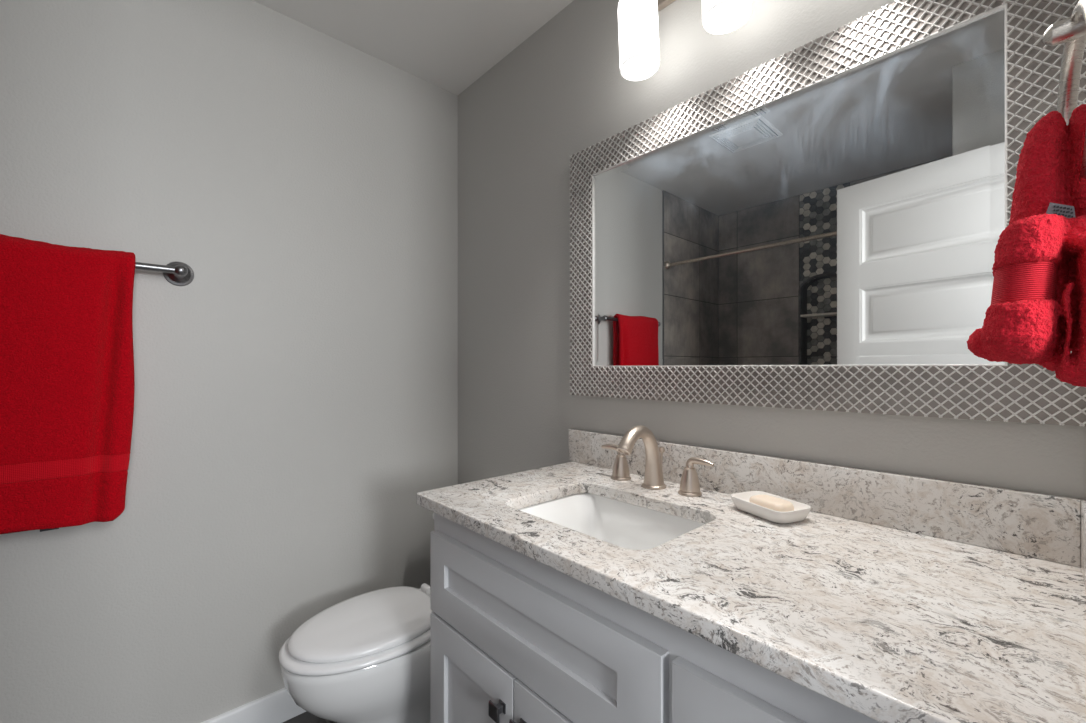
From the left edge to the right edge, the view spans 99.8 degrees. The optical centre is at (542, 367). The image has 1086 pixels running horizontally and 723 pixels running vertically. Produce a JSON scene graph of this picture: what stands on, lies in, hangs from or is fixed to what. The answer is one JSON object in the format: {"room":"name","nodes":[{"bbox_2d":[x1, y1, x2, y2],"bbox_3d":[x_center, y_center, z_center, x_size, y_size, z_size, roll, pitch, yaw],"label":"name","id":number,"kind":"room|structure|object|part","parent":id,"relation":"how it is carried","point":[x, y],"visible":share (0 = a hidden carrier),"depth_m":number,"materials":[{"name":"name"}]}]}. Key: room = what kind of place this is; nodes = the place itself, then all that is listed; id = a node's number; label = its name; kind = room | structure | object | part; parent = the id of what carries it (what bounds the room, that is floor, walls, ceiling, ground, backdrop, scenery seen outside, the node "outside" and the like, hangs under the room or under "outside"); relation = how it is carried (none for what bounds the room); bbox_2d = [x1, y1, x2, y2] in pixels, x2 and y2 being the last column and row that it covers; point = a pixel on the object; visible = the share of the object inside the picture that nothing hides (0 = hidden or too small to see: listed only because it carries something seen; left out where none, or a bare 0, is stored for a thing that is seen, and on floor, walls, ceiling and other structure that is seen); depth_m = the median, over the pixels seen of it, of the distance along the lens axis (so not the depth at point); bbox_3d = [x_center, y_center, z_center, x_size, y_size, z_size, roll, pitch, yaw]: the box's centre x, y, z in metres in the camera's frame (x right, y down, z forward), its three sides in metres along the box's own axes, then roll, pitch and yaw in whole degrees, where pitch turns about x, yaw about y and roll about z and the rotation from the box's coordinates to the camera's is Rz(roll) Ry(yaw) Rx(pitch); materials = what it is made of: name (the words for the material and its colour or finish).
{"room":"bathroom","nodes":[
{"label":"bathroom","id":0,"kind":"room"},
{"bbox_2d":[0,0,457,722],"bbox_3d":[-1.447,-0.002,1.212,2.750,2.490,0.120,0,0,-42],"label":"wall","id":1,"kind":"structure","parent":0,"point":[295,400],"depth_m":1.50,"materials":[{"name":"grey paint"}]},
{"bbox_2d":[135,261,193,285],"bbox_3d":[-1.306,-0.291,1.203,0.627,0.076,0.083,0,0,-42],"label":"towel bar","id":2,"kind":"object","parent":1,"relation":"attached to","point":[176,273],"visible":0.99,"depth_m":1.38,"materials":[{"name":"silver metal"}]},
{"bbox_2d":[0,234,135,533],"bbox_3d":[-1.310,0.045,1.158,0.415,0.754,0.098,0,0,-42],"label":"bath towel","id":3,"kind":"object","parent":2,"relation":"hanging from","point":[67,379],"visible":1,"depth_m":1.18,"materials":[{"name":"red fabric"}]},
{"bbox_3d":[-1.103,-0.291,1.389,0.076,0.076,0.083,0,0,-42],"label":"post","id":4,"kind":"part","parent":2,"relation":"part of","materials":[{"name":"silver metal"}]},
{"bbox_2d":[201,687,305,722],"bbox_3d":[-1.014,1.188,1.517,1.700,0.111,0.014,0,0,-42],"label":"baseboard","id":5,"kind":"structure","parent":1,"relation":"attached to","point":[278,706],"depth_m":1.57,"materials":[{"name":"white paint"}]},
{"bbox_2d":[283,711,334,722],"bbox_3d":[-0.324,1.293,0.071,2.870,0.100,3.320,0,0,-42],"label":"floor","id":6,"kind":"structure","parent":0,"point":[306,717],"depth_m":1.61,"materials":[{"name":"tile"}]},
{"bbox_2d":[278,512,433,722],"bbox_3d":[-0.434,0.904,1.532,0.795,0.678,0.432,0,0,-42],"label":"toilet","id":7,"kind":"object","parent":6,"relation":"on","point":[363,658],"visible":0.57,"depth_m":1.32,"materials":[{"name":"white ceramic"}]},
{"bbox_3d":[-0.554,0.818,1.423,0.471,0.023,0.376,0,0,-42],"label":"seat","id":8,"kind":"part","parent":7,"relation":"part of","materials":[{"name":"white plastic"}]},
{"bbox_3d":[-0.501,1.038,1.471,0.604,0.410,0.372,0,0,-42],"label":"bowl","id":9,"kind":"part","parent":7,"relation":"part of","materials":[{"name":"white ceramic"}]},
{"bbox_3d":[-0.550,0.791,1.426,0.437,0.030,0.345,0,0,-42],"label":"lid","id":10,"kind":"part","parent":7,"relation":"part of","materials":[{"name":"white plastic"}]},
{"bbox_2d":[430,513,879,722],"bbox_3d":[0.279,0.793,0.922,0.588,0.900,1.102,0,0,-42],"label":"vanity cabinet","id":11,"kind":"object","parent":6,"relation":"on","point":[515,638],"visible":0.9,"depth_m":0.80,"materials":[{"name":"paint"}]},
{"bbox_3d":[-0.163,0.879,1.022,0.020,0.538,0.328,0,0,-42],"label":"door","id":12,"kind":"part","parent":11,"relation":"part of","materials":[{"name":"paint"}]},
{"bbox_3d":[-0.090,0.680,0.909,0.026,0.031,0.031,0,0,-42],"label":"knob","id":13,"kind":"part","parent":11,"relation":"part of","materials":[{"name":"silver metal"}]},
{"bbox_3d":[-0.045,0.680,0.860,0.026,0.031,0.031,0,0,-42],"label":"knob","id":14,"kind":"part","parent":11,"relation":"part of","materials":[{"name":"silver metal"}]},
{"bbox_3d":[0.062,0.879,0.775,0.020,0.538,0.332,0,0,-42],"label":"door","id":15,"kind":"part","parent":11,"relation":"part of","materials":[{"name":"paint"}]},
{"bbox_3d":[-0.049,0.505,0.897,0.020,0.193,0.664,0,0,-42],"label":"false drawer","id":16,"kind":"part","parent":11,"relation":"part of","materials":[{"name":"paint"}]},
{"bbox_3d":[0.314,0.505,0.499,0.020,0.193,0.382,0,0,-42],"label":"drawer","id":17,"kind":"part","parent":11,"relation":"part of","materials":[{"name":"paint"}]},
{"bbox_2d":[417,461,1085,722],"bbox_3d":[0.274,0.328,0.930,0.587,0.029,1.121,0,0,-42],"label":"countertop","id":18,"kind":"structure","parent":11,"relation":"on","point":[885,624],"depth_m":0.63,"materials":[{"name":"beige stone"}]},
{"bbox_2d":[517,493,704,549],"bbox_3d":[0.140,0.426,1.016,0.346,0.165,0.447,0,0,-42],"label":"sink","id":19,"kind":"object","parent":18,"relation":"in","point":[616,522],"visible":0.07,"depth_m":1.16,"materials":[{"name":"white ceramic"}]},
{"bbox_2d":[601,425,713,496],"bbox_3d":[0.250,0.230,1.175,0.187,0.167,0.343,0,0,-42],"label":"faucet","id":20,"kind":"object","parent":18,"relation":"on","point":[653,479],"visible":1,"depth_m":1.17,"materials":[{"name":"silver metal"}]},
{"bbox_3d":[0.199,0.236,1.309,0.075,0.032,0.020,0,0,37],"label":"lever","id":21,"kind":"part","parent":20,"relation":"part of","materials":[{"name":"silver metal"}]},
{"bbox_3d":[0.221,0.281,1.293,0.057,0.066,0.057,0,0,-42],"label":"handle","id":22,"kind":"part","parent":20,"relation":"part of","materials":[{"name":"silver metal"}]},
{"bbox_3d":[0.252,0.230,1.166,0.172,0.167,0.063,0,0,-42],"label":"spout","id":23,"kind":"part","parent":20,"relation":"part of","materials":[{"name":"silver metal"}]},
{"bbox_3d":[0.319,0.263,1.226,0.017,0.102,0.017,0,0,-42],"label":"lift rod","id":24,"kind":"part","parent":20,"relation":"part of","materials":[{"name":"silver metal"}]},
{"bbox_3d":[0.365,0.281,1.135,0.057,0.066,0.057,0,0,-42],"label":"handle","id":25,"kind":"part","parent":20,"relation":"part of","materials":[{"name":"silver metal"}]},
{"bbox_3d":[0.379,0.236,1.112,0.020,0.032,0.075,0,0,-32],"label":"lever","id":26,"kind":"part","parent":20,"relation":"part of","materials":[{"name":"silver metal"}]},
{"bbox_2d":[730,491,810,523],"bbox_3d":[0.483,0.299,0.977,0.099,0.029,0.143,0,0,-22],"label":"soap dish","id":27,"kind":"object","parent":18,"relation":"on","point":[801,511],"visible":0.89,"depth_m":0.95,"materials":[{"name":"white ceramic"}]},
{"bbox_2d":[749,495,793,511],"bbox_3d":[0.488,0.293,0.977,0.053,0.025,0.086,0,0,-26],"label":"soap bar","id":28,"kind":"object","parent":27,"relation":"in","point":[770,502],"visible":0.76,"depth_m":0.96,"materials":[{"name":"beige"}]},
{"bbox_2d":[1081,499,1085,590],"bbox_3d":[0.646,0.261,0.524,0.584,0.105,0.019,0,0,-42],"label":"side splash","id":29,"kind":"object","parent":18,"relation":"on","point":[1083,501],"visible":1,"depth_m":0.67,"materials":[{"name":"beige stone"}]},
{"bbox_2d":[253,0,573,95],"bbox_3d":[-0.732,-1.297,0.518,2.870,0.100,2.110,0,0,-42],"label":"ceiling","id":30,"kind":"structure","parent":0,"point":[449,45],"depth_m":1.68,"materials":[{"name":"paint"}]},
{"bbox_2d":[458,0,1085,499],"bbox_3d":[0.283,-0.002,1.445,0.120,2.490,2.110,0,0,-42],"label":"wall","id":31,"kind":"structure","parent":0,"point":[562,92],"depth_m":1.57,"materials":[{"name":"grey paint"}]},
{"bbox_2d":[618,0,751,80],"bbox_3d":[0.439,-0.931,1.051,0.180,0.302,0.581,0,0,-42],"label":"vanity light","id":32,"kind":"object","parent":31,"relation":"attached to","point":[639,56],"visible":1,"depth_m":1.15,"materials":[{"name":"white glass"}]},
{"bbox_3d":[0.251,-0.876,1.199,0.102,0.193,0.110,0,0,-42],"label":"lamp shade","id":33,"kind":"part","parent":32,"relation":"part of","materials":[{"name":"white glass"}]},
{"bbox_3d":[0.410,-0.877,1.024,0.102,0.191,0.104,0,0,-42],"label":"lamp shade","id":34,"kind":"part","parent":32,"relation":"part of","materials":[{"name":"white glass"}]},
{"bbox_2d":[569,429,1080,566],"bbox_3d":[0.471,0.261,1.135,0.019,0.105,1.120,0,0,-42],"label":"backsplash","id":35,"kind":"structure","parent":31,"relation":"attached to","point":[1047,527],"depth_m":0.89,"materials":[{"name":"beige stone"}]},
{"bbox_2d":[569,0,1085,426],"bbox_3d":[0.477,-0.308,1.119,0.028,0.800,1.125,0,0,-42],"label":"mirror","id":36,"kind":"object","parent":31,"relation":"attached to","point":[819,226],"visible":0.86,"depth_m":0.96,"materials":[{"name":"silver metal"}]},
{"bbox_3d":[0.474,-0.309,1.117,0.001,0.610,0.927,0,0,-42],"label":"glass","id":37,"kind":"part","parent":36,"relation":"part of","materials":[{"name":"mirror"}]},
{"bbox_3d":[-0.106,-0.002,-0.257,2.750,2.490,0.120,0,0,-42],"label":"wall","id":38,"kind":"structure","parent":0,"visible":0},
{"bbox_2d":[1043,0,1085,178],"bbox_3d":[0.447,-0.216,0.368,0.168,0.183,0.059,0,0,-42],"label":"towel ring","id":39,"kind":"object","parent":38,"relation":"attached to","point":[1070,31],"visible":0.64,"depth_m":0.39,"materials":[{"name":"grey metal"}]},
{"bbox_2d":[966,104,1085,386],"bbox_3d":[0.410,-0.099,0.377,0.158,0.228,0.090,0,0,-42],"label":"hand towel","id":40,"kind":"object","parent":39,"relation":"hanging from","point":[1036,314],"visible":1,"depth_m":0.34,"materials":[{"name":"red fabric"}]},
{"bbox_3d":[0.447,-0.281,0.368,0.054,0.054,0.059,0,0,-42],"label":"post","id":41,"kind":"part","parent":39,"relation":"part of","materials":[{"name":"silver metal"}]}
]}

